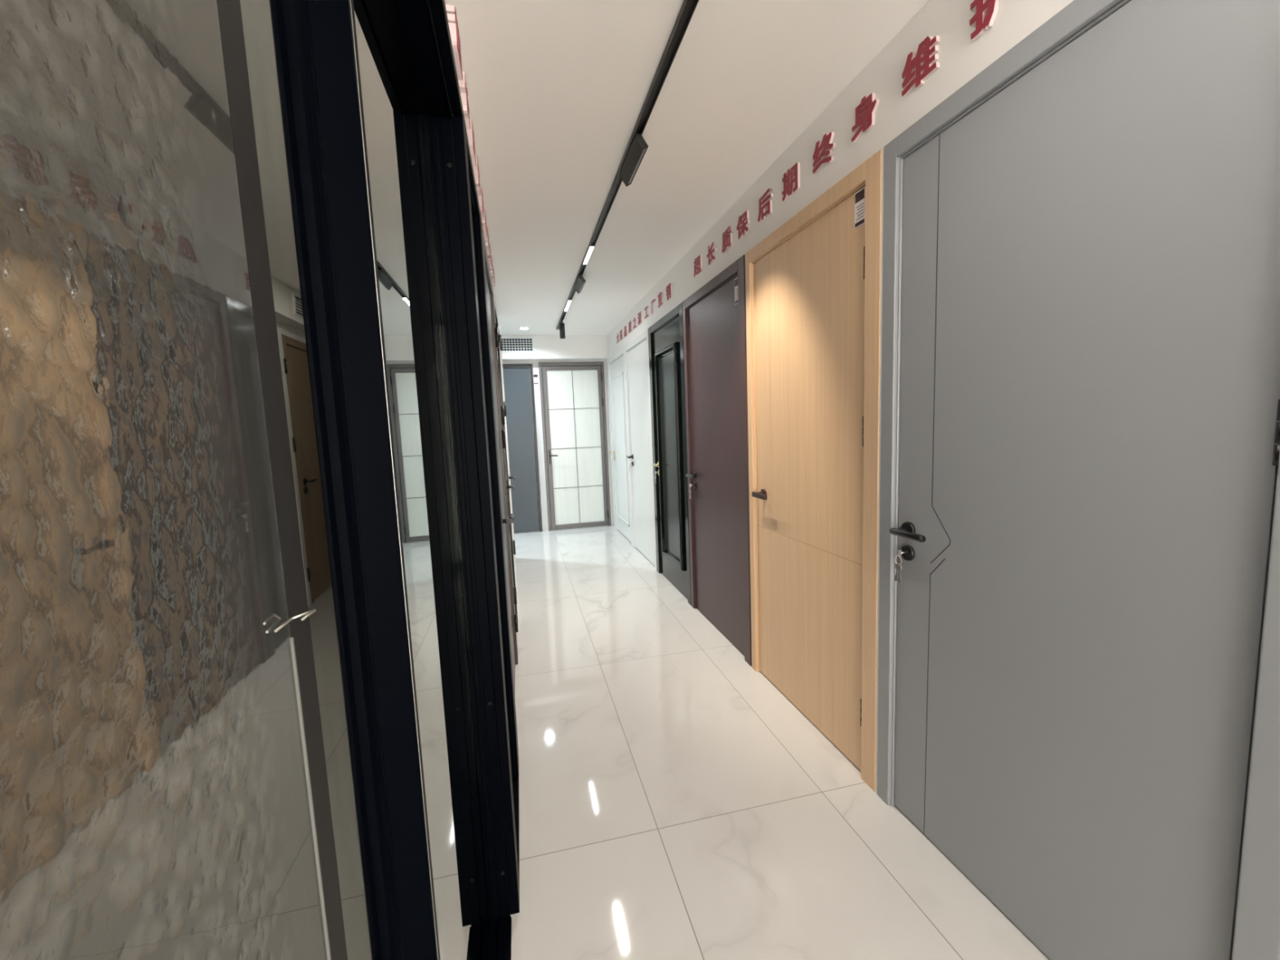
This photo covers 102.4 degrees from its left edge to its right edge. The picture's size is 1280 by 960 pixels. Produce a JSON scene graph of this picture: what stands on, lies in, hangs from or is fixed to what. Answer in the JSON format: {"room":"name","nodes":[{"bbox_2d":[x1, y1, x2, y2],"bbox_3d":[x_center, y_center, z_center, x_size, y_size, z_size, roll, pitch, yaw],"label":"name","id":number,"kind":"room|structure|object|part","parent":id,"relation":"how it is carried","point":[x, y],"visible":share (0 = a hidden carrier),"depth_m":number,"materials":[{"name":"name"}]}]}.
{"room":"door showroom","nodes":[
{"label":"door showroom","id":0,"kind":"room"},
{"bbox_2d":[275,320,306,352],"bbox_3d":[-2.030,0.073,1.009,0.100,2.439,7.880,-4,6,-13],"label":"wall","id":1,"kind":"structure","parent":0,"point":[282,328],"depth_m":4.08,"materials":[{"name":"white paint"}]},
{"bbox_2d":[277,332,311,607],"bbox_3d":[-2.523,-0.005,3.484,0.069,2.100,0.995,-4,6,-13],"label":"interior door","id":2,"kind":"structure","parent":1,"relation":"in","point":[283,361],"depth_m":3.92,"materials":[{"name":"white paint"}]},
{"bbox_2d":[281,333,331,604],"bbox_3d":[-2.737,-0.093,4.377,0.069,2.100,0.840,-4,6,-13],"label":"interior door","id":3,"kind":"structure","parent":1,"relation":"in","point":[298,381],"depth_m":4.21,"materials":[{"name":"brown wood"}]},
{"bbox_3d":[-2.756,-0.092,4.373,0.030,2.100,0.840,-4,6,-13],"label":"door frame","id":4,"kind":"part","parent":3,"relation":"part of","materials":[{"name":"brown wood"}]},
{"bbox_3d":[-2.676,0.041,4.184,0.056,0.125,0.158,-4,6,-13],"label":"handle","id":5,"kind":"part","parent":3,"relation":"part of","materials":[{"name":"black metal"}]},
{"bbox_2d":[444,0,498,319],"bbox_3d":[-0.503,-0.026,1.365,0.142,2.439,7.880,-4,6,-13],"label":"wall","id":6,"kind":"structure","parent":0,"point":[446,2],"depth_m":4.21,"materials":[{"name":"white paint"}]},
{"bbox_2d":[0,0,519,959],"bbox_3d":[-0.311,0.221,0.677,0.173,2.081,2.612,-4,6,-13],"label":"sliding door","id":7,"kind":"structure","parent":6,"relation":"in","point":[164,790],"depth_m":0.37,"materials":[{"name":"black metal"}]},
{"bbox_3d":[-0.177,0.309,-0.049,0.006,1.930,1.039,-4,6,-13],"label":"hammered glass","id":8,"kind":"part","parent":7,"relation":"part of","materials":[{"name":"glass"}]},
{"bbox_3d":[-0.289,0.118,0.432,0.015,0.002,0.045,-4,6,-13],"label":"pull handle","id":9,"kind":"part","parent":7,"relation":"part of","materials":[{"name":"silver metal"}]},
{"bbox_3d":[-0.371,0.205,0.965,0.006,1.994,0.621,-4,6,-13],"label":"glass","id":10,"kind":"part","parent":7,"relation":"part of","materials":[{"name":"clear glass"}]},
{"bbox_3d":[-0.240,0.250,0.380,0.173,2.081,2.000,-4,6,-13],"label":"door frame","id":11,"kind":"part","parent":7,"relation":"part of","materials":[{"name":"black metal"}]},
{"bbox_2d":[445,4,462,80],"bbox_3d":[-0.468,-1.097,1.288,0.027,0.108,0.133,-4,6,-13],"label":"letter","id":12,"kind":"object","parent":6,"relation":"attached to","point":[451,10],"depth_m":1.24,"materials":[{"name":"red plastic"}]},
{"bbox_2d":[457,71,470,128],"bbox_3d":[-0.522,-1.119,1.514,0.027,0.106,0.128,-4,6,-13],"label":"letter","id":13,"kind":"object","parent":6,"relation":"attached to","point":[462,84],"depth_m":1.48,"materials":[{"name":"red plastic"}]},
{"bbox_2d":[466,119,475,167],"bbox_3d":[-0.575,-1.141,1.736,0.027,0.107,0.129,-4,6,-13],"label":"letter","id":14,"kind":"object","parent":6,"relation":"attached to","point":[470,134],"depth_m":1.69,"materials":[{"name":"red plastic"}]},
{"bbox_2d":[472,155,480,195],"bbox_3d":[-0.629,-1.163,1.962,0.027,0.107,0.134,-4,6,-13],"label":"letter","id":15,"kind":"object","parent":6,"relation":"attached to","point":[476,170],"depth_m":1.92,"materials":[{"name":"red plastic"}]},
{"bbox_2d":[477,185,484,219],"bbox_3d":[-0.682,-1.185,2.186,0.027,0.107,0.130,-4,6,-13],"label":"letter","id":16,"kind":"object","parent":6,"relation":"attached to","point":[480,197],"depth_m":2.14,"materials":[{"name":"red plastic"}]},
{"bbox_2d":[481,205,487,238],"bbox_3d":[-0.735,-1.207,2.409,0.027,0.107,0.126,-4,6,-13],"label":"letter","id":17,"kind":"object","parent":6,"relation":"attached to","point":[483,221],"depth_m":2.36,"materials":[{"name":"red plastic"}]},
{"bbox_2d":[484,226,489,253],"bbox_3d":[-0.790,-1.230,2.636,0.027,0.108,0.133,-4,6,-13],"label":"letter","id":18,"kind":"object","parent":6,"relation":"attached to","point":[486,240],"depth_m":2.60,"materials":[{"name":"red plastic"}]},
{"bbox_2d":[487,244,491,266],"bbox_3d":[-0.843,-1.252,2.859,0.027,0.109,0.127,-4,6,-13],"label":"wall lettering","id":19,"kind":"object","parent":6,"relation":"attached to","point":[489,255],"depth_m":2.82,"materials":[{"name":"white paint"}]},
{"bbox_2d":[488,256,493,278],"bbox_3d":[-0.897,-1.274,3.084,0.027,0.108,0.130,-4,6,-13],"label":"wall lettering","id":20,"kind":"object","parent":6,"relation":"attached to","point":[491,266],"depth_m":3.04,"materials":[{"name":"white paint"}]},
{"bbox_2d":[491,267,494,286],"bbox_3d":[-0.950,-1.296,3.307,0.027,0.108,0.125,-4,6,-13],"label":"wall lettering","id":21,"kind":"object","parent":6,"relation":"attached to","point":[492,279],"depth_m":3.27,"materials":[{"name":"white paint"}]},
{"bbox_2d":[481,223,518,746],"bbox_3d":[-0.632,0.045,2.415,0.071,2.081,0.900,-4,6,-13],"label":"interior door","id":22,"kind":"structure","parent":6,"relation":"in","point":[493,331],"depth_m":2.69,"materials":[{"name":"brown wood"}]},
{"bbox_3d":[-0.553,0.198,2.146,0.057,0.123,0.146,-4,6,-13],"label":"handle","id":23,"kind":"part","parent":22,"relation":"part of","materials":[{"name":"black metal"}]},
{"bbox_2d":[493,290,518,657],"bbox_3d":[-0.812,-0.029,3.165,0.071,2.081,0.610,-4,6,-13],"label":"interior door","id":24,"kind":"structure","parent":6,"relation":"in","point":[508,486],"depth_m":3.34,"materials":[{"name":"black paint"}]},
{"bbox_3d":[-0.827,0.085,3.295,0.057,0.123,0.146,-4,6,-13],"label":"handle","id":25,"kind":"part","parent":24,"relation":"part of","materials":[{"name":"black metal"}]},
{"bbox_2d":[497,315,517,608],"bbox_3d":[-0.961,-0.090,3.790,0.071,2.081,0.640,-4,6,-13],"label":"interior door","id":26,"kind":"structure","parent":6,"relation":"in","point":[500,335],"depth_m":3.98,"materials":[{"name":"white paint"}]},
{"bbox_3d":[-0.980,0.021,3.934,0.057,0.123,0.146,-4,6,-13],"label":"handle","id":27,"kind":"part","parent":26,"relation":"part of","materials":[{"name":"black metal"}]},
{"bbox_2d":[501,335,608,360],"bbox_3d":[-2.062,-1.571,6.149,3.369,0.276,0.160,-4,6,-13],"label":"wall","id":28,"kind":"structure","parent":0,"point":[547,347],"depth_m":6.34,"materials":[{"name":"white paint"}]},
{"bbox_2d":[501,337,535,352],"bbox_3d":[-1.601,-1.620,6.164,0.679,0.184,0.014,-4,6,-13],"label":"air vent","id":29,"kind":"object","parent":28,"relation":"in","point":[509,344],"visible":0.53,"depth_m":6.20,"materials":[{"name":"white metal"}]},
{"bbox_2d":[502,360,613,533],"bbox_3d":[-2.001,-0.512,6.402,3.470,2.439,0.100,-4,6,-13],"label":"wall","id":30,"kind":"structure","parent":0,"point":[535,363],"depth_m":6.57,"materials":[{"name":"white paint"}]},
{"bbox_2d":[502,364,542,533],"bbox_3d":[-1.728,-0.361,6.389,0.896,2.120,0.078,-4,6,-13],"label":"interior door","id":31,"kind":"structure","parent":30,"relation":"in","point":[517,384],"depth_m":6.46,"materials":[{"name":"grey wood"}]},
{"bbox_2d":[533,374,538,383],"bbox_3d":[-1.305,-1.262,6.441,0.057,0.118,0.003,-4,6,-13],"label":"price tag","id":32,"kind":"object","parent":30,"relation":"attached to","point":[535,376],"visible":1,"depth_m":6.44,"materials":[{"name":"white paper"}]},
{"bbox_2d":[538,361,611,530],"bbox_3d":[-0.820,-0.428,6.600,0.819,2.136,0.077,-4,6,-13],"label":"door","id":33,"kind":"structure","parent":30,"relation":"in","point":[576,453],"depth_m":6.62,"materials":[{"name":"glass"}]},
{"bbox_3d":[-1.149,-0.290,6.548,0.020,0.180,0.006,-4,6,-13],"label":"handle plate","id":34,"kind":"part","parent":33,"relation":"part of","materials":[{"name":"black metal"}]},
{"bbox_2d":[240,0,929,335],"bbox_3d":[-0.992,-1.324,1.905,3.700,0.060,9.600,-4,6,-13],"label":"ceiling","id":35,"kind":"structure","parent":0,"point":[557,90],"depth_m":1.89,"materials":[{"name":"white paint"}]},
{"bbox_2d":[271,275,304,333],"bbox_3d":[-2.618,-1.296,3.641,0.120,0.239,2.110,-4,6,-13],"label":"soffit","id":36,"kind":"structure","parent":35,"relation":"attached to","point":[282,293],"depth_m":3.76,"materials":[{"name":"white paint"}]},
{"bbox_2d":[292,293,302,318],"bbox_3d":[-2.679,-1.359,4.173,0.010,0.155,0.620,-4,6,-13],"label":"air vent","id":37,"kind":"object","parent":36,"relation":"attached to","point":[297,304],"visible":0.39,"depth_m":3.94,"materials":[{"name":"white metal"}]},
{"bbox_2d":[519,327,529,329],"bbox_3d":[-1.295,-1.694,5.752,0.120,0.008,0.120,-4,6,-13],"label":"recessed light","id":38,"kind":"object","parent":35,"relation":"in","point":[521,328],"visible":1,"depth_m":5.75,"materials":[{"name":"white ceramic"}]},
{"bbox_2d":[555,0,698,330],"bbox_3d":[0.028,-1.314,1.814,0.030,0.020,8.350,-4,6,-13],"label":"rail","id":39,"kind":"object","parent":35,"relation":"attached to","point":[687,9],"visible":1,"depth_m":1.76,"materials":[{"name":"black metal"}]},
{"bbox_2d":[559,318,565,338],"bbox_3d":[-0.807,-1.565,5.333,0.055,0.192,0.120,-4,6,-13],"label":"spotlight","id":40,"kind":"object","parent":39,"relation":"hanging from","point":[562,326],"visible":0.98,"depth_m":5.31,"materials":[{"name":"black metal"}]},
{"bbox_2d":[564,298,571,311],"bbox_3d":[-0.660,-1.593,4.694,0.023,0.012,0.444,-4,6,-13],"label":"lamp","id":41,"kind":"object","parent":39,"relation":"attached to","point":[570,300],"visible":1,"depth_m":4.65,"materials":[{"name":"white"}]},
{"bbox_2d":[573,274,586,293],"bbox_3d":[-0.457,-1.486,3.901,0.052,0.069,0.310,-4,6,-13],"label":"spotlight","id":42,"kind":"object","parent":39,"relation":"attached to","point":[580,281],"visible":1,"depth_m":3.85,"materials":[{"name":"black metal"}]},
{"bbox_2d":[582,244,594,265],"bbox_3d":[-0.335,-1.459,3.334,0.023,0.012,0.374,-4,6,-13],"label":"lamp","id":43,"kind":"object","parent":39,"relation":"attached to","point":[592,246],"visible":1,"depth_m":3.30,"materials":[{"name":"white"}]},
{"bbox_2d":[619,133,648,186],"bbox_3d":[-0.029,-1.309,2.110,0.052,0.069,0.310,-4,6,-13],"label":"spotlight","id":44,"kind":"object","parent":39,"relation":"attached to","point":[638,148],"visible":1,"depth_m":2.07,"materials":[{"name":"black metal"}]},
{"bbox_2d":[308,524,1050,959],"bbox_3d":[-0.893,1.159,2.173,3.700,0.060,9.600,-4,6,-13],"label":"floor","id":45,"kind":"structure","parent":0,"point":[675,803],"depth_m":1.77,"materials":[{"name":"tile"}]},
{"bbox_2d":[605,0,1074,793],"bbox_3d":[0.697,-0.175,2.298,0.124,2.439,9.160,-4,6,-13],"label":"wall","id":46,"kind":"structure","parent":0,"point":[961,59],"depth_m":1.68,"materials":[{"name":"white paint"}]},
{"bbox_2d":[616,333,619,343],"bbox_3d":[-0.247,-1.590,5.765,0.012,0.107,0.129,-4,6,-13],"label":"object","id":47,"kind":"structure","parent":46,"relation":"attached to","point":[618,335],"depth_m":5.75,"materials":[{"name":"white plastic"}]},
{"bbox_2d":[607,346,632,546],"bbox_3d":[-0.229,-0.386,6.008,0.124,2.134,1.028,-4,6,-13],"label":"interior door","id":48,"kind":"structure","parent":46,"relation":"in","point":[615,363],"depth_m":6.02,"materials":[{"name":"white paint"}]},
{"bbox_3d":[-0.231,-0.359,6.010,0.009,1.720,0.668,-4,6,-13],"label":"moulding","id":49,"kind":"part","parent":48,"relation":"part of","materials":[{"name":"white paint"}]},
{"bbox_2d":[619,328,623,341],"bbox_3d":[-0.200,-1.569,5.570,0.012,0.103,0.118,-4,6,-13],"label":"letter","id":50,"kind":"object","parent":46,"relation":"attached to","point":[621,331],"depth_m":5.55,"materials":[{"name":"red plastic"}]},
{"bbox_2d":[623,325,627,337],"bbox_3d":[-0.149,-1.547,5.354,0.012,0.103,0.120,-4,6,-13],"label":"letter","id":51,"kind":"object","parent":46,"relation":"attached to","point":[625,332],"depth_m":5.32,"materials":[{"name":"red plastic"}]},
{"bbox_2d":[628,320,632,333],"bbox_3d":[-0.096,-1.528,5.135,0.012,0.107,0.129,-4,6,-13],"label":"letter","id":52,"kind":"object","parent":46,"relation":"attached to","point":[630,323],"depth_m":5.12,"materials":[{"name":"red plastic"}]},
{"bbox_2d":[632,316,637,329],"bbox_3d":[-0.048,-1.509,4.932,0.012,0.106,0.129,-4,6,-13],"label":"letter","id":53,"kind":"object","parent":46,"relation":"attached to","point":[634,321],"depth_m":4.92,"materials":[{"name":"red plastic"}]},
{"bbox_2d":[637,311,642,324],"bbox_3d":[0.000,-1.488,4.733,0.012,0.106,0.131,-4,6,-13],"label":"letter","id":54,"kind":"object","parent":46,"relation":"attached to","point":[640,317],"depth_m":4.71,"materials":[{"name":"red plastic"}]},
{"bbox_2d":[624,328,657,570],"bbox_3d":[0.008,-0.288,5.016,0.124,2.134,1.005,-4,6,-13],"label":"interior door","id":55,"kind":"structure","parent":46,"relation":"in","point":[636,352],"depth_m":5.01,"materials":[{"name":"white paint"}]},
{"bbox_2d":[644,306,648,319],"bbox_3d":[0.058,-1.462,4.489,0.012,0.087,0.127,-4,6,-13],"label":"letter","id":56,"kind":"object","parent":46,"relation":"attached to","point":[646,307],"depth_m":4.48,"materials":[{"name":"red plastic"}]},
{"bbox_2d":[651,298,656,314],"bbox_3d":[0.112,-1.438,4.263,0.012,0.100,0.126,-4,6,-13],"label":"letter","id":57,"kind":"object","parent":46,"relation":"attached to","point":[654,300],"depth_m":4.29,"materials":[{"name":"red plastic"}]},
{"bbox_2d":[657,292,663,307],"bbox_3d":[0.162,-1.423,4.053,0.012,0.104,0.128,-4,6,-13],"label":"letter","id":58,"kind":"object","parent":46,"relation":"attached to","point":[660,295],"depth_m":4.04,"materials":[{"name":"red plastic"}]},
{"bbox_2d":[666,282,672,300],"bbox_3d":[0.216,-1.399,3.826,0.012,0.108,0.129,-4,6,-13],"label":"letter","id":59,"kind":"object","parent":46,"relation":"attached to","point":[668,288],"depth_m":3.80,"materials":[{"name":"red plastic"}]},
{"bbox_2d":[648,302,691,605],"bbox_3d":[0.235,-0.195,4.068,0.124,2.134,0.938,-4,6,-13],"label":"interior door","id":60,"kind":"structure","parent":46,"relation":"in","point":[665,336],"depth_m":4.03,"materials":[{"name":"black paint"}]},
{"bbox_3d":[0.229,-0.178,4.024,0.034,1.680,0.550,-4,6,-13],"label":"moulding","id":61,"kind":"part","parent":60,"relation":"part of","materials":[{"name":"black paint"}]},
{"bbox_3d":[0.244,-0.179,4.028,0.003,1.568,0.438,-4,6,-13],"label":"panel","id":62,"kind":"part","parent":60,"relation":"part of","materials":[{"name":"grey glass"}]},
{"bbox_2d":[693,254,702,277],"bbox_3d":[0.363,-1.338,3.214,0.012,0.108,0.133,-4,6,-13],"label":"letter","id":63,"kind":"object","parent":46,"relation":"attached to","point":[698,268],"depth_m":3.20,"materials":[{"name":"red plastic"}]},
{"bbox_2d":[706,242,716,265],"bbox_3d":[0.416,-1.316,2.990,0.012,0.106,0.128,-4,6,-13],"label":"letter","id":64,"kind":"object","parent":46,"relation":"attached to","point":[710,255],"depth_m":2.98,"materials":[{"name":"red plastic"}]},
{"bbox_2d":[682,254,751,666],"bbox_3d":[0.458,-0.103,3.134,0.124,2.134,0.976,-4,6,-13],"label":"interior door","id":65,"kind":"structure","parent":46,"relation":"in","point":[714,328],"depth_m":3.06,"materials":[{"name":"red wood"}]},
{"bbox_3d":[0.353,-0.027,3.453,0.054,0.021,0.140,-4,6,-13],"label":"handle","id":66,"kind":"part","parent":65,"relation":"part of","materials":[{"name":"black metal"}]},
{"bbox_2d":[688,483,693,498],"bbox_3d":[0.352,0.076,3.520,0.029,0.104,0.033,-4,6,-13],"label":"key","id":67,"kind":"object","parent":65,"relation":"hanging from","point":[690,484],"visible":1,"depth_m":3.51,"materials":[{"name":"silver metal"}]},
{"bbox_3d":[0.372,0.037,3.520,0.012,0.050,0.050,-4,6,-13],"label":"keyhole plate","id":68,"kind":"part","parent":65,"relation":"part of","materials":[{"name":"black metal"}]},
{"bbox_2d":[734,277,737,305],"bbox_3d":[0.505,-0.984,2.679,0.003,0.130,0.058,-4,6,-13],"label":"price tag","id":69,"kind":"object","parent":65,"relation":"attached to","point":[735,279],"visible":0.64,"depth_m":2.69,"materials":[{"name":"white paper"}]},
{"bbox_2d":[721,225,733,253],"bbox_3d":[0.469,-1.294,2.768,0.012,0.107,0.129,-4,6,-13],"label":"letter","id":70,"kind":"object","parent":46,"relation":"attached to","point":[726,235],"depth_m":2.75,"materials":[{"name":"red plastic"}]},
{"bbox_2d":[736,210,750,239],"bbox_3d":[0.516,-1.275,2.573,0.012,0.107,0.134,-4,6,-13],"label":"letter","id":71,"kind":"object","parent":46,"relation":"attached to","point":[742,228],"depth_m":2.56,"materials":[{"name":"red plastic"}]},
{"bbox_2d":[757,188,773,222],"bbox_3d":[0.571,-1.252,2.344,0.012,0.107,0.130,-4,6,-13],"label":"letter","id":72,"kind":"object","parent":46,"relation":"attached to","point":[765,202],"depth_m":2.33,"materials":[{"name":"red plastic"}]},
{"bbox_2d":[782,162,799,201],"bbox_3d":[0.623,-1.230,2.126,0.012,0.107,0.126,-4,6,-13],"label":"letter","id":73,"kind":"object","parent":46,"relation":"attached to","point":[791,180],"depth_m":2.11,"materials":[{"name":"red plastic"}]},
{"bbox_2d":[745,148,882,791],"bbox_3d":[0.688,-0.008,2.175,0.122,2.134,0.980,-4,6,-13],"label":"interior door","id":74,"kind":"structure","parent":46,"relation":"in","point":[813,284],"depth_m":2.04,"materials":[{"name":"brown wood"}]},
{"bbox_3d":[0.591,0.074,2.466,0.054,0.024,0.137,-4,6,-13],"label":"handle","id":75,"kind":"part","parent":74,"relation":"part of","materials":[{"name":"brown metal"}]},
{"bbox_2d":[854,186,865,229],"bbox_3d":[0.734,-0.907,1.717,0.003,0.115,0.054,-4,6,-13],"label":"price tag","id":76,"kind":"object","parent":74,"relation":"attached to","point":[860,197],"visible":0.97,"depth_m":1.72,"materials":[{"name":"white paper"}]},
{"bbox_2d":[813,132,835,173],"bbox_3d":[0.678,-1.208,1.895,0.012,0.108,0.133,-4,6,-13],"label":"letter","id":77,"kind":"object","parent":46,"relation":"attached to","point":[824,148],"depth_m":1.89,"materials":[{"name":"red plastic"}]},
{"bbox_2d":[851,93,879,142],"bbox_3d":[0.731,-1.186,1.673,0.012,0.109,0.127,-4,6,-13],"label":"letter","id":78,"kind":"object","parent":46,"relation":"attached to","point":[865,111],"depth_m":1.66,"materials":[{"name":"red plastic"}]},
{"bbox_2d":[902,35,939,97],"bbox_3d":[0.786,-1.163,1.444,0.012,0.108,0.130,-4,6,-13],"label":"letter","id":79,"kind":"object","parent":46,"relation":"attached to","point":[917,69],"depth_m":1.43,"materials":[{"name":"red plastic"}]},
{"bbox_2d":[968,0,999,40],"bbox_3d":[0.839,-1.141,1.221,0.012,0.108,0.125,-4,6,-13],"label":"letter","id":80,"kind":"object","parent":46,"relation":"attached to","point":[984,16],"depth_m":1.25,"materials":[{"name":"red plastic"}]},
{"bbox_2d":[876,0,1279,959],"bbox_3d":[0.914,0.086,1.227,0.124,2.134,0.957,-4,6,-13],"label":"interior door","id":81,"kind":"structure","parent":46,"relation":"in","point":[1078,698],"depth_m":1.06,"materials":[{"name":"grey paint"}]},
{"bbox_2d":[894,549,906,582],"bbox_3d":[0.812,0.266,1.599,0.029,0.104,0.033,-4,6,-13],"label":"key","id":82,"kind":"object","parent":81,"relation":"hanging from","point":[898,566],"visible":1,"depth_m":1.59,"materials":[{"name":"silver metal"}]},
{"bbox_3d":[0.811,0.162,1.536,0.054,0.021,0.132,-4,6,-13],"label":"handle","id":83,"kind":"part","parent":81,"relation":"part of","materials":[{"name":"black metal"}]},
{"bbox_3d":[0.831,0.227,1.599,0.012,0.050,0.050,-4,6,-13],"label":"keyhole plate","id":84,"kind":"part","parent":81,"relation":"part of","materials":[{"name":"black metal"}]}
]}

